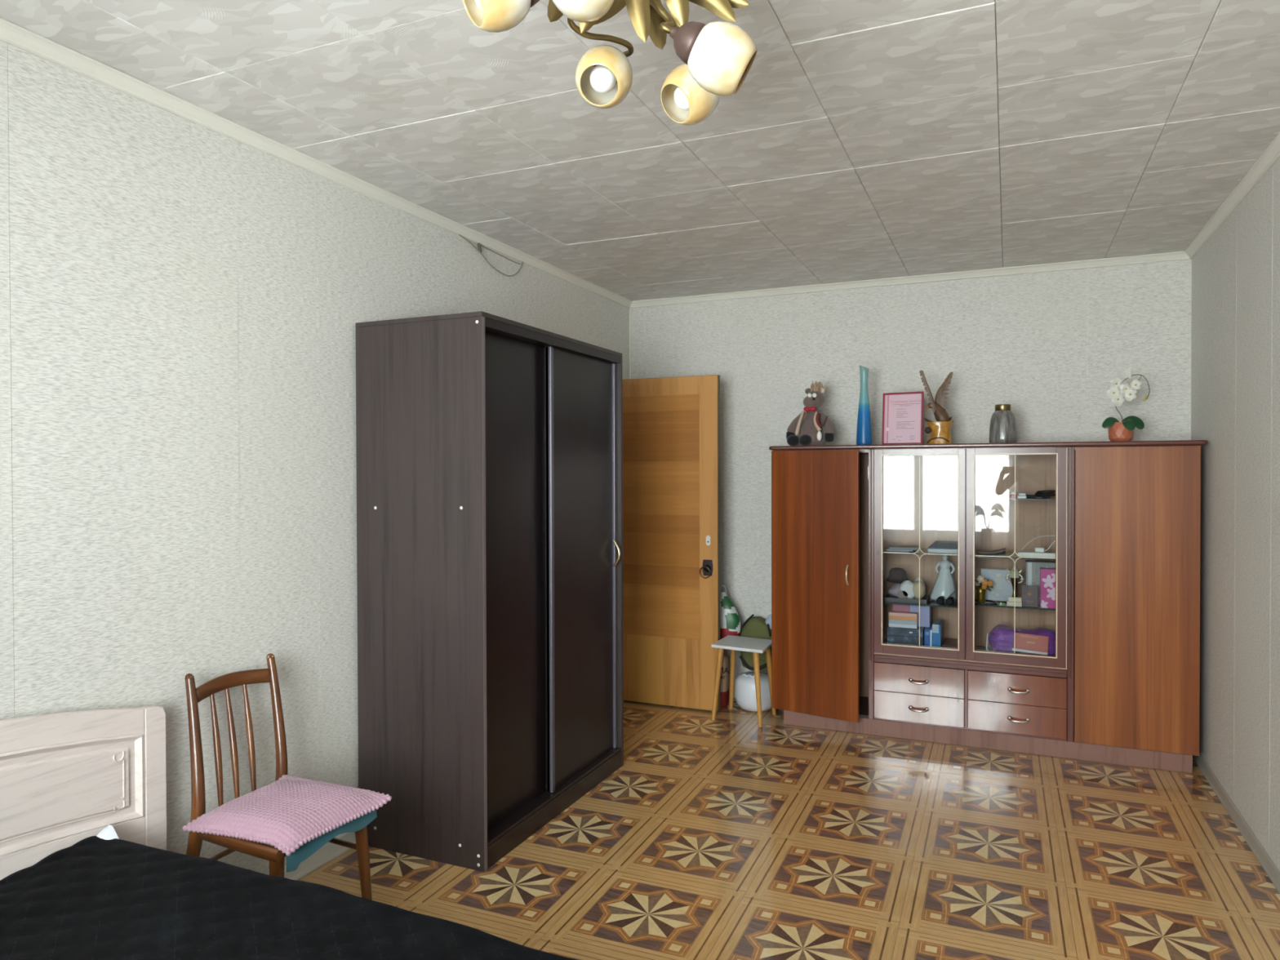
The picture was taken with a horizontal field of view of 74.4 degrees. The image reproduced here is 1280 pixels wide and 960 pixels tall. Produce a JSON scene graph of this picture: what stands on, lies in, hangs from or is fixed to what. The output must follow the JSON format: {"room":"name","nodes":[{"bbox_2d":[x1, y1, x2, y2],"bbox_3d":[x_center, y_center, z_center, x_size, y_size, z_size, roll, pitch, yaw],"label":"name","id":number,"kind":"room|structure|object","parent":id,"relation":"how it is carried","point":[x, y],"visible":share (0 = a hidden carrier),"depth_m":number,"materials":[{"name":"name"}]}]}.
{"room":"bedroom","nodes":[
{"label":"bedroom","id":0,"kind":"room"},
{"bbox_2d":[0,40,629,874],"bbox_3d":[-1.322,0.128,2.992,0.152,2.589,6.220,0,1,24],"label":"wall","id":1,"kind":"structure","parent":0,"point":[182,300],"depth_m":2.62,"materials":[{"name":"white paper"}]},
{"bbox_2d":[267,831,355,879],"bbox_3d":[-1.500,1.393,2.369,0.026,0.064,4.610,0,1,24],"label":"baseboard","id":2,"kind":"structure","parent":1,"relation":"attached to","point":[329,851],"depth_m":3.10,"materials":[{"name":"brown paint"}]},
{"bbox_2d":[0,17,632,307],"bbox_3d":[-1.238,-1.138,2.939,0.038,0.038,5.918,0,1,24],"label":"trim","id":3,"kind":"structure","parent":1,"relation":"attached to","point":[13,34],"depth_m":2.79,"materials":[{"name":"white plastic"}]},
{"bbox_2d":[458,234,523,276],"bbox_3d":[-0.718,-1.081,4.144,0.017,0.115,0.563,0,1,24],"label":"wire loop","id":4,"kind":"object","parent":1,"relation":"hanging from","point":[479,245],"visible":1,"depth_m":4.11,"materials":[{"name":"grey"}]},
{"bbox_2d":[622,374,719,711],"bbox_3d":[0.124,0.377,5.172,0.745,2.006,0.075,0,1,24],"label":"door","id":5,"kind":"structure","parent":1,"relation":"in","point":[671,425],"depth_m":5.14,"materials":[{"name":"brown wood"}]},
{"bbox_2d":[0,0,1279,301],"bbox_3d":[0.210,-1.215,2.306,3.503,0.121,6.220,0,1,24],"label":"ceiling","id":6,"kind":"structure","parent":0,"point":[860,140],"depth_m":2.74,"materials":[{"name":"grey"}]},
{"bbox_2d":[462,0,757,125],"bbox_3d":[-0.053,-0.942,1.645,0.568,0.408,0.582,0,1,4],"label":"chandelier","id":7,"kind":"object","parent":6,"relation":"hanging from","point":[717,57],"visible":1,"depth_m":1.66,"materials":[{"name":"gold metal"}]},
{"bbox_2d":[297,697,1279,959],"bbox_3d":[0.217,1.482,2.335,3.503,0.121,6.220,0,1,24],"label":"floor","id":8,"kind":"structure","parent":0,"point":[728,837],"depth_m":3.12,"materials":[{"name":"brown"}]},
{"bbox_2d":[0,705,166,879],"bbox_3d":[-0.771,1.009,1.331,2.124,0.854,1.618,0,1,24],"label":"headboard","id":9,"kind":"object","parent":8,"relation":"on","point":[66,777],"visible":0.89,"depth_m":2.25,"materials":[{"name":"white wood"}]},
{"bbox_2d":[96,825,119,839],"bbox_3d":[-1.363,0.970,2.103,0.350,0.052,0.300,0,1,24],"label":"sheet","id":10,"kind":"object","parent":9,"relation":"on","point":[108,833],"visible":0.02,"depth_m":2.28,"materials":[{"name":"white fabric"}]},
{"bbox_2d":[0,835,576,959],"bbox_3d":[-0.752,1.151,1.315,2.099,0.378,1.376,0,1,24],"label":"bedspread","id":11,"kind":"object","parent":9,"relation":"on","point":[93,898],"visible":1,"depth_m":1.86,"materials":[{"name":"black fabric"}]},
{"bbox_2d":[184,653,377,900],"bbox_3d":[-1.113,1.005,2.567,0.493,0.841,0.421,0,1,24],"label":"chair","id":12,"kind":"object","parent":8,"relation":"on","point":[276,858],"visible":0.48,"depth_m":2.59,"materials":[{"name":"brown wood"}]},
{"bbox_2d":[182,774,391,856],"bbox_3d":[-1.029,0.979,2.502,0.443,0.076,0.392,0,1,21],"label":"seat cushion","id":13,"kind":"object","parent":12,"relation":"on","point":[286,813],"visible":1,"depth_m":2.43,"materials":[{"name":"pink fabric"}]},
{"bbox_2d":[355,311,623,871],"bbox_3d":[-0.583,0.398,3.697,0.596,2.021,1.202,0,1,24],"label":"wardrobe","id":14,"kind":"object","parent":8,"relation":"on","point":[489,447],"visible":1,"depth_m":3.23,"materials":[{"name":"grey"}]},
{"bbox_2d":[720,649,729,707],"bbox_3d":[0.473,1.217,5.201,0.203,0.347,0.134,0,1,24],"label":"sack","id":15,"kind":"object","parent":8,"relation":"on","point":[725,672],"visible":0.26,"depth_m":5.14,"materials":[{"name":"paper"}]},
{"bbox_2d":[720,584,741,639],"bbox_3d":[0.512,0.842,5.233,0.239,0.384,0.096,0,1,24],"label":"shopping bag","id":16,"kind":"object","parent":15,"relation":"on","point":[730,620],"visible":0.43,"depth_m":5.18,"materials":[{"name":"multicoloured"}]},
{"bbox_2d":[711,635,776,727],"bbox_3d":[0.609,1.173,4.949,0.324,0.443,0.353,0,1,24],"label":"stool","id":17,"kind":"object","parent":8,"relation":"on","point":[756,646],"visible":0.92,"depth_m":4.90,"materials":[{"name":"white"}]},
{"bbox_2d":[734,671,771,711],"bbox_3d":[0.706,1.278,5.127,0.259,0.224,0.256,0,1,24],"label":"sack","id":18,"kind":"object","parent":8,"relation":"on","point":[744,686],"visible":0.64,"depth_m":5.03,"materials":[{"name":"white plastic"}]},
{"bbox_2d":[739,613,771,671],"bbox_3d":[0.740,0.998,5.211,0.278,0.345,0.150,0,1,24],"label":"backpack","id":19,"kind":"object","parent":18,"relation":"on","point":[756,627],"visible":0.55,"depth_m":5.18,"materials":[{"name":"green fabric"}]},
{"bbox_2d":[765,614,771,628],"bbox_3d":[0.837,0.868,5.194,0.134,0.126,0.101,0,1,24],"label":"plastic bag","id":20,"kind":"object","parent":19,"relation":"on","point":[768,619],"visible":0.17,"depth_m":5.17,"materials":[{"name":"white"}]},
{"bbox_2d":[768,440,1208,773],"bbox_3d":[1.763,0.601,4.528,2.103,1.584,0.533,0,1,24],"label":"display cabinet","id":21,"kind":"object","parent":8,"relation":"on","point":[1121,685],"depth_m":4.40,"materials":[{"name":"brown wood"}]},
{"bbox_2d":[786,380,835,445],"bbox_3d":[0.964,-0.379,4.814,0.239,0.374,0.201,0,1,-19],"label":"plush toy","id":22,"kind":"object","parent":21,"relation":"on","point":[813,427],"visible":0.97,"depth_m":4.79,"materials":[{"name":"fabric"}]},
{"bbox_2d":[856,365,871,444],"bbox_3d":[1.256,-0.418,4.729,0.085,0.452,0.085,0,1,24],"label":"vase","id":23,"kind":"object","parent":21,"relation":"on","point":[864,432],"visible":0.88,"depth_m":4.70,"materials":[{"name":"glass"}]},
{"bbox_2d":[884,545,919,552],"bbox_3d":[1.463,0.382,4.683,0.182,0.024,0.166,0,1,24],"label":"pile","id":24,"kind":"object","parent":21,"relation":"on","point":[906,548],"visible":0.98,"depth_m":4.63,"materials":[{"name":"grey paper"}]},
{"bbox_2d":[881,391,924,444],"bbox_3d":[1.443,-0.336,4.628,0.219,0.290,0.057,0,1,31],"label":"framed certificate","id":25,"kind":"object","parent":21,"relation":"on","point":[902,412],"visible":1,"depth_m":4.62,"materials":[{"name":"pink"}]},
{"bbox_2d":[886,624,925,645],"bbox_3d":[1.484,0.873,4.693,0.192,0.130,0.195,0,1,24],"label":"game box","id":26,"kind":"object","parent":21,"relation":"on","point":[897,635],"visible":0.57,"depth_m":4.61,"materials":[{"name":"blue cardboard"}]},
{"bbox_2d":[888,622,918,628],"bbox_3d":[1.449,0.798,4.641,0.148,0.020,0.058,0,1,24],"label":"paperback","id":27,"kind":"object","parent":26,"relation":"on","point":[899,625],"visible":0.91,"depth_m":4.62,"materials":[{"name":"grey paper"}]},
{"bbox_2d":[888,618,917,625],"bbox_3d":[1.449,0.777,4.641,0.148,0.022,0.058,0,1,24],"label":"paperback","id":28,"kind":"object","parent":27,"relation":"on","point":[892,621],"visible":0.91,"depth_m":4.62,"materials":[{"name":"white paper"}]},
{"bbox_2d":[888,615,918,621],"bbox_3d":[1.449,0.756,4.641,0.148,0.020,0.058,0,1,24],"label":"paperback","id":29,"kind":"object","parent":28,"relation":"on","point":[891,617],"visible":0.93,"depth_m":4.62,"materials":[{"name":"brown paper"}]},
{"bbox_2d":[888,610,918,617],"bbox_3d":[1.449,0.737,4.641,0.148,0.018,0.058,0,1,24],"label":"paperback","id":30,"kind":"object","parent":29,"relation":"on","point":[908,614],"visible":1,"depth_m":4.62,"materials":[{"name":"pink paper"}]},
{"bbox_2d":[893,604,931,626],"bbox_3d":[1.520,0.745,4.707,0.198,0.124,0.117,0,1,24],"label":"gift box","id":31,"kind":"object","parent":26,"relation":"on","point":[925,611],"visible":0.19,"depth_m":4.64,"materials":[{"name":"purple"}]},
{"bbox_2d":[884,592,929,604],"bbox_3d":[1.484,0.657,4.683,0.220,0.024,0.185,0,1,24],"label":"tray","id":32,"kind":"object","parent":21,"relation":"on","point":[925,598],"visible":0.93,"depth_m":4.61,"materials":[{"name":"grey"}]},
{"bbox_2d":[888,577,925,599],"bbox_3d":[1.478,0.601,4.671,0.195,0.122,0.131,0,1,24],"label":"plush toy","id":33,"kind":"object","parent":32,"relation":"on","point":[908,588],"visible":0.92,"depth_m":4.61,"materials":[{"name":"grey fabric"}]},
{"bbox_2d":[885,567,909,582],"bbox_3d":[1.437,0.530,4.705,0.123,0.078,0.124,0,1,24],"label":"hat","id":34,"kind":"object","parent":33,"relation":"on","point":[896,575],"visible":0.94,"depth_m":4.67,"materials":[{"name":"black fabric"}]},
{"bbox_2d":[883,546,949,554],"bbox_3d":[1.570,0.396,4.697,0.473,0.006,0.325,0,1,24],"label":"shelf","id":35,"kind":"object","parent":21,"relation":"attached to","point":[925,549],"depth_m":4.62,"materials":[{"name":"clear glass"}]},
{"bbox_2d":[883,595,957,606],"bbox_3d":[1.570,0.672,4.700,0.473,0.006,0.325,0,1,24],"label":"shelf","id":36,"kind":"object","parent":21,"relation":"attached to","point":[931,602],"depth_m":4.59,"materials":[{"name":"clear glass"}]},
{"bbox_2d":[924,624,932,646],"bbox_3d":[1.593,0.873,4.640,0.039,0.130,0.181,0,1,24],"label":"box file","id":37,"kind":"object","parent":21,"relation":"on","point":[928,630],"visible":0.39,"depth_m":4.56,"materials":[{"name":"blue cardboard"}]},
{"bbox_2d":[919,370,953,444],"bbox_3d":[1.607,-0.394,4.572,0.158,0.404,0.115,0,1,35],"label":"carving","id":38,"kind":"object","parent":21,"relation":"on","point":[940,430],"visible":0.98,"depth_m":4.55,"materials":[{"name":"brown wood"}]},
{"bbox_2d":[932,618,942,647],"bbox_3d":[1.632,0.858,4.623,0.042,0.160,0.180,0,1,24],"label":"box file","id":39,"kind":"object","parent":21,"relation":"on","point":[937,625],"visible":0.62,"depth_m":4.54,"materials":[{"name":"blue cardboard"}]},
{"bbox_2d":[928,540,957,554],"bbox_3d":[1.658,0.366,4.603,0.152,0.055,0.185,0,1,24],"label":"case","id":40,"kind":"object","parent":21,"relation":"on","point":[938,546],"visible":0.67,"depth_m":4.53,"materials":[{"name":"grey"}]},
{"bbox_2d":[929,555,957,602],"bbox_3d":[1.683,0.538,4.679,0.149,0.260,0.144,0,1,24],"label":"porcelain figurine","id":41,"kind":"object","parent":21,"relation":"on","point":[944,585],"visible":0.8,"depth_m":4.64,"materials":[{"name":"white ceramic"}]},
{"bbox_2d":[936,590,957,604],"bbox_3d":[1.663,0.631,4.554,0.116,0.074,0.100,0,1,24],"label":"sunglasses","id":42,"kind":"object","parent":21,"relation":"on","point":[949,601],"visible":0.88,"depth_m":4.52,"materials":[{"name":"black plastic"}]},
{"bbox_2d":[942,637,957,648],"bbox_3d":[1.729,0.915,4.652,0.105,0.044,0.210,0,1,24],"label":"case","id":43,"kind":"object","parent":21,"relation":"on","point":[948,642],"visible":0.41,"depth_m":4.61,"materials":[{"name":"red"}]},
{"bbox_2d":[974,599,997,604],"bbox_3d":[1.829,0.650,4.491,0.141,0.009,0.141,0,1,24],"label":"round tray","id":44,"kind":"object","parent":21,"relation":"on","point":[987,602],"visible":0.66,"depth_m":4.47,"materials":[{"name":"grey mirror"}]},
{"bbox_2d":[974,575,993,602],"bbox_3d":[1.822,0.577,4.473,0.096,0.146,0.078,0,1,24],"label":"flower vase","id":45,"kind":"object","parent":44,"relation":"on","point":[980,591],"visible":0.99,"depth_m":4.46,"materials":[{"name":"gold metal"}]},
{"bbox_2d":[976,547,1005,555],"bbox_3d":[1.865,0.378,4.479,0.140,0.035,0.133,0,1,24],"label":"leaflets","id":46,"kind":"object","parent":21,"relation":"on","point":[1000,552],"visible":1,"depth_m":4.45,"materials":[{"name":"grey"}]},
{"bbox_2d":[981,568,1013,601],"bbox_3d":[1.916,0.563,4.519,0.165,0.170,0.026,0,1,26],"label":"greeting card","id":47,"kind":"object","parent":21,"relation":"on","point":[1002,589],"visible":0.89,"depth_m":4.51,"materials":[{"name":"blue paper"}]},
{"bbox_2d":[989,570,1009,596],"bbox_3d":[1.923,0.555,4.508,0.106,0.137,0.014,0,1,26],"label":"print","id":48,"kind":"object","parent":47,"relation":"attached to","point":[1001,588],"depth_m":4.51,"materials":[{"name":"blue paper"}]},
{"bbox_2d":[974,550,1020,557],"bbox_3d":[2.010,0.401,4.504,0.482,0.006,0.325,0,1,24],"label":"shelf","id":49,"kind":"object","parent":21,"relation":"attached to","point":[1008,553],"depth_m":4.46,"materials":[{"name":"clear glass"}]},
{"bbox_2d":[988,404,1017,443],"bbox_3d":[1.908,-0.293,4.434,0.135,0.205,0.136,0,1,24],"label":"glass vase","id":50,"kind":"object","parent":21,"relation":"on","point":[1002,427],"visible":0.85,"depth_m":4.39,"materials":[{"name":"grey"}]},
{"bbox_2d":[977,645,1036,654],"bbox_3d":[1.991,0.929,4.486,0.372,0.019,0.245,0,1,24],"label":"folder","id":51,"kind":"object","parent":21,"relation":"on","point":[979,647],"visible":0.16,"depth_m":4.60,"materials":[{"name":"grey plastic"}]},
{"bbox_2d":[986,624,1055,655],"bbox_3d":[2.013,0.848,4.451,0.344,0.143,0.198,0,1,24],"label":"bag","id":52,"kind":"object","parent":51,"relation":"on","point":[1001,638],"visible":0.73,"depth_m":4.42,"materials":[{"name":"purple fabric"}]},
{"bbox_2d":[1012,632,1048,655],"bbox_3d":[2.015,0.845,4.354,0.172,0.106,0.022,0,1,24],"label":"box","id":53,"kind":"object","parent":52,"relation":"on","point":[1024,642],"visible":0.93,"depth_m":4.35,"materials":[{"name":"red"}]},
{"bbox_2d":[1021,635,1038,644],"bbox_3d":[2.010,0.824,4.352,0.082,0.040,0.004,0,1,24],"label":"print","id":54,"kind":"object","parent":53,"relation":"on","point":[1025,639],"depth_m":4.35,"materials":[{"name":"brown"}]},
{"bbox_2d":[1008,492,1016,498],"bbox_3d":[1.942,0.079,4.391,0.035,0.033,0.034,0,1,24],"label":"jar","id":55,"kind":"object","parent":21,"relation":"on","point":[1011,494],"visible":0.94,"depth_m":4.38,"materials":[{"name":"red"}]},
{"bbox_2d":[1004,566,1023,606],"bbox_3d":[1.952,0.552,4.398,0.090,0.206,0.075,0,1,24],"label":"trophy","id":56,"kind":"object","parent":21,"relation":"on","point":[1011,602],"visible":0.98,"depth_m":4.38,"materials":[{"name":"beige"}]},
{"bbox_2d":[1006,566,1022,577],"bbox_3d":[1.952,0.479,4.397,0.075,0.060,0.075,0,1,24],"label":"cup","id":57,"kind":"object","parent":56,"relation":"on","point":[1011,572],"depth_m":4.38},
{"bbox_2d":[975,496,1055,498],"bbox_3d":[2.009,0.097,4.501,0.482,0.006,0.325,0,1,24],"label":"shelf","id":58,"kind":"object","parent":21,"relation":"attached to","point":[976,497],"depth_m":4.53,"materials":[{"name":"clear glass"}]},
{"bbox_2d":[974,596,1067,609],"bbox_3d":[2.011,0.657,4.507,0.482,0.006,0.325,0,1,24],"label":"shelf","id":59,"kind":"object","parent":21,"relation":"attached to","point":[1038,607],"depth_m":4.39,"materials":[{"name":"clear glass"}]},
{"bbox_2d":[1017,493,1026,498],"bbox_3d":[1.984,0.081,4.381,0.042,0.028,0.045,0,1,24],"label":"charger","id":60,"kind":"object","parent":21,"relation":"on","point":[1021,495],"visible":1,"depth_m":4.36,"materials":[{"name":"white paint"}]},
{"bbox_2d":[1022,585,1037,607],"bbox_3d":[2.018,0.601,4.367,0.075,0.108,0.015,0,1,24],"label":"booklet","id":61,"kind":"object","parent":21,"relation":"on","point":[1029,593],"visible":1,"depth_m":4.36,"materials":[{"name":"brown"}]},
{"bbox_2d":[1025,494,1050,497],"bbox_3d":[2.098,0.086,4.455,0.125,0.016,0.077,0,1,24],"label":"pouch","id":62,"kind":"object","parent":21,"relation":"on","point":[1027,495],"visible":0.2,"depth_m":4.43,"materials":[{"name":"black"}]},
{"bbox_2d":[1021,535,1055,552],"bbox_3d":[2.064,0.329,4.363,0.167,0.086,0.062,0,1,24],"label":"adapter","id":63,"kind":"object","parent":21,"relation":"on","point":[1037,549],"visible":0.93,"depth_m":4.34,"materials":[{"name":"white paint"}]},
{"bbox_2d":[1025,560,1055,604],"bbox_3d":[2.114,0.542,4.447,0.150,0.225,0.090,0,1,24],"label":"document folder","id":64,"kind":"object","parent":21,"relation":"on","point":[1032,567],"visible":0.28,"depth_m":4.42,"materials":[{"name":"grey"}]},
{"bbox_2d":[1034,489,1055,498],"bbox_3d":[2.094,0.074,4.359,0.102,0.044,0.093,0,1,24],"label":"cable","id":65,"kind":"object","parent":21,"relation":"on","point":[1038,494],"visible":0.99,"depth_m":4.34,"materials":[{"name":"black plastic"}]},
{"bbox_2d":[1040,567,1055,608],"bbox_3d":[2.102,0.556,4.340,0.078,0.200,0.056,0,1,24],"label":"box","id":66,"kind":"object","parent":21,"relation":"on","point":[1047,575],"visible":0.85,"depth_m":4.32,"materials":[{"name":"pink cardboard"}]},
{"bbox_2d":[1102,366,1150,441],"bbox_3d":[2.412,-0.376,4.189,0.128,0.372,0.171,-1,1,-36],"label":"orchid","id":67,"kind":"object","parent":21,"relation":"on","point":[1123,430],"visible":1,"depth_m":4.18,"materials":[{"name":"white plant"}]},
{"bbox_2d":[631,259,1191,687],"bbox_3d":[1.429,0.098,5.100,3.203,2.589,0.152,0,1,24],"label":"wall","id":68,"kind":"structure","parent":0,"point":[1050,346],"depth_m":4.90,"materials":[{"name":"white paper"}]},
{"bbox_2d":[629,308,631,378],"bbox_3d":[-0.064,0.088,5.665,0.010,2.478,0.010,0,1,24],"label":"trim","id":69,"kind":"structure","parent":68,"relation":"attached to","point":[629,308],"depth_m":5.65,"materials":[{"name":"white plastic"}]},
{"bbox_2d":[629,251,1191,308],"bbox_3d":[1.388,-1.167,5.000,3.200,0.038,0.038,0,1,24],"label":"trim","id":70,"kind":"structure","parent":68,"relation":"attached to","point":[1177,255],"depth_m":4.88,"materials":[{"name":"white plastic"}]},
{"bbox_2d":[1191,157,1279,871],"bbox_3d":[1.749,0.134,1.649,0.152,2.589,6.220,0,1,24],"label":"wall","id":71,"kind":"structure","parent":0,"point":[1235,300],"depth_m":3.44,"materials":[{"name":"beige paint"}]},
{"bbox_2d":[1184,132,1279,258],"bbox_3d":[1.659,-1.132,1.673,0.038,0.038,5.918,0,1,24],"label":"trim","id":72,"kind":"structure","parent":71,"relation":"attached to","point":[1271,154],"depth_m":3.40,"materials":[{"name":"white plastic"}]},
{"bbox_2d":[1192,752,1279,893],"bbox_3d":[1.674,1.401,1.697,0.018,0.048,5.920,0,1,24],"label":"baseboard","id":73,"kind":"structure","parent":71,"relation":"attached to","point":[1266,862],"depth_m":3.37,"materials":[{"name":"beige wood"}]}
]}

